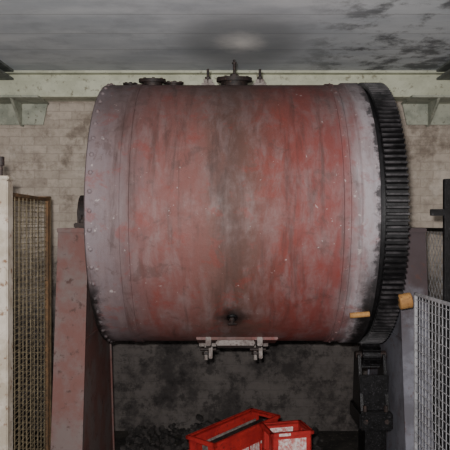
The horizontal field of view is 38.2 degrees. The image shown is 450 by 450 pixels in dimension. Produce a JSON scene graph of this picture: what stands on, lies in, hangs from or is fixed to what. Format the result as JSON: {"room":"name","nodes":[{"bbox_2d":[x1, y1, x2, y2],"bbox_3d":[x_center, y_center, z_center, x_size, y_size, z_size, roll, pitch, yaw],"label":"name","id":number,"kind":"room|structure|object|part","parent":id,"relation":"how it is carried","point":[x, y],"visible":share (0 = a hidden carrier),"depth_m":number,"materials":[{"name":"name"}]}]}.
{"room":"factory mill room","nodes":[
{"label":"factory mill room","id":0,"kind":"room"},
{"bbox_2d":[0,101,449,430],"bbox_3d":[0.000,0.245,6.075,5.400,3.510,0.150,0,0,0],"label":"wall","id":1,"kind":"structure","parent":0,"point":[157,383],"depth_m":6.00,"materials":[{"name":"brick"}]},
{"bbox_2d":[0,95,48,126],"bbox_3d":[-2.010,-1.015,5.805,0.780,0.220,0.370,0,0,0],"label":"support bracket","id":2,"kind":"object","parent":1,"relation":"attached to","point":[21,110],"visible":1,"depth_m":5.93,"materials":[{"name":"paint"}]},
{"bbox_2d":[401,95,449,126],"bbox_3d":[2.010,-1.015,5.805,0.780,0.220,0.370,0,0,0],"label":"support bracket","id":3,"kind":"object","parent":1,"relation":"attached to","point":[427,110],"visible":1,"depth_m":5.93,"materials":[{"name":"paint"}]},
{"bbox_2d":[0,0,449,69],"bbox_3d":[0.000,-1.435,2.250,5.200,0.150,7.500,0,0,0],"label":"ceiling","id":4,"kind":"structure","parent":0,"point":[34,34],"depth_m":4.62,"materials":[{"name":"concrete"}]},
{"bbox_2d":[0,70,449,100],"bbox_3d":[0.000,-1.242,5.810,5.200,0.235,0.220,0,0,0],"label":"steel beam","id":5,"kind":"structure","parent":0,"point":[51,85],"depth_m":5.72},
{"bbox_2d":[0,60,13,79],"bbox_3d":[-1.960,-1.315,2.145,0.220,0.090,7.090,0,0,0],"label":"joist","id":6,"kind":"object","parent":5,"relation":"on","point":[4,68],"depth_m":5.56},
{"bbox_2d":[436,60,449,79],"bbox_3d":[1.960,-1.315,2.145,0.220,0.090,7.090,0,0,0],"label":"joist","id":7,"kind":"object","parent":5,"relation":"on","point":[445,68],"depth_m":5.56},
{"bbox_2d":[13,431,441,449],"bbox_3d":[0.000,1.950,2.250,5.200,0.100,7.500,0,0,0],"label":"floor","id":8,"kind":"structure","parent":0,"point":[332,440],"depth_m":5.76,"materials":[{"name":"concrete"}]},
{"bbox_2d":[0,156,15,449],"bbox_3d":[-1.150,0.777,3.272,0.180,2.245,0.145,0,0,0],"label":"gate post","id":9,"kind":"object","parent":8,"relation":"on","point":[6,184],"visible":1,"depth_m":3.25,"materials":[{"name":"white paint"}]},
{"bbox_2d":[13,193,48,449],"bbox_3d":[-1.190,0.860,3.869,0.020,2.080,0.982,0,0,0],"label":"wire mesh fence","id":10,"kind":"object","parent":8,"relation":"on","point":[46,200],"visible":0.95,"depth_m":4.13,"materials":[{"name":"brown metal"}]},
{"bbox_2d":[120,414,322,449],"bbox_3d":[-0.008,1.820,5.615,1.745,0.194,0.705,0,0,0],"label":"rubble pile","id":11,"kind":"object","parent":8,"relation":"on","point":[139,435],"visible":0.45,"depth_m":5.63,"materials":[{"name":"black stone"}]},
{"bbox_2d":[51,60,433,449],"bbox_3d":[0.110,0.367,4.660,2.428,3.066,1.834,0,0,0],"label":"mill","id":12,"kind":"object","parent":8,"relation":"on","point":[234,213],"visible":1,"depth_m":3.89,"materials":[{"name":"red paint"}]},
{"bbox_3d":[-1.000,0.960,4.680,0.208,1.880,1.401,0,0,0],"label":"pedestal frame","id":13,"kind":"part","parent":12,"relation":"part of","materials":[{"name":"red metal"}]},
{"bbox_3d":[1.230,0.960,4.680,0.188,1.880,1.401,0,0,0],"label":"pedestal frame","id":14,"kind":"part","parent":12,"relation":"part of","materials":[{"name":"grey metal"}]},
{"bbox_2d":[410,227,442,448],"bbox_3d":[1.485,0.959,4.650,0.025,1.881,1.304,0,0,3],"label":"wire mesh fence","id":15,"kind":"object","parent":8,"relation":"on","point":[439,230],"visible":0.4,"depth_m":4.54,"materials":[{"name":"black metal"}]},
{"bbox_2d":[414,292,449,449],"bbox_3d":[1.055,1.133,3.059,0.016,1.535,0.923,0,0,-3],"label":"wire mesh fence","id":16,"kind":"object","parent":8,"relation":"on","point":[416,295],"visible":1,"depth_m":3.32,"materials":[{"name":"grey metal"}]},
{"bbox_2d":[430,179,449,449],"bbox_3d":[1.295,0.812,3.880,0.140,2.175,0.100,0,0,0],"label":"post","id":17,"kind":"object","parent":8,"relation":"on","point":[445,212],"visible":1,"depth_m":3.86,"materials":[{"name":"black metal"}]},
{"bbox_3d":[0.170,1.790,4.482,1.128,0.220,0.918,0,0,0],"label":"wooden pallet","id":18,"kind":"object","parent":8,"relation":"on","visible":0},
{"bbox_2d":[186,408,280,449],"bbox_3d":[0.070,1.519,4.540,0.278,0.296,0.695,0,0,43],"label":"plastic crate","id":19,"kind":"object","parent":18,"relation":"on","point":[242,430],"visible":0.78,"depth_m":4.50,"materials":[{"name":"plastic"}]},
{"bbox_2d":[259,420,313,449],"bbox_3d":[0.405,1.506,4.298,0.298,0.345,0.251,0,0,-14],"label":"plastic crate","id":20,"kind":"object","parent":18,"relation":"on","point":[291,434],"visible":1,"depth_m":4.21,"materials":[{"name":"red plastic"}]}
]}

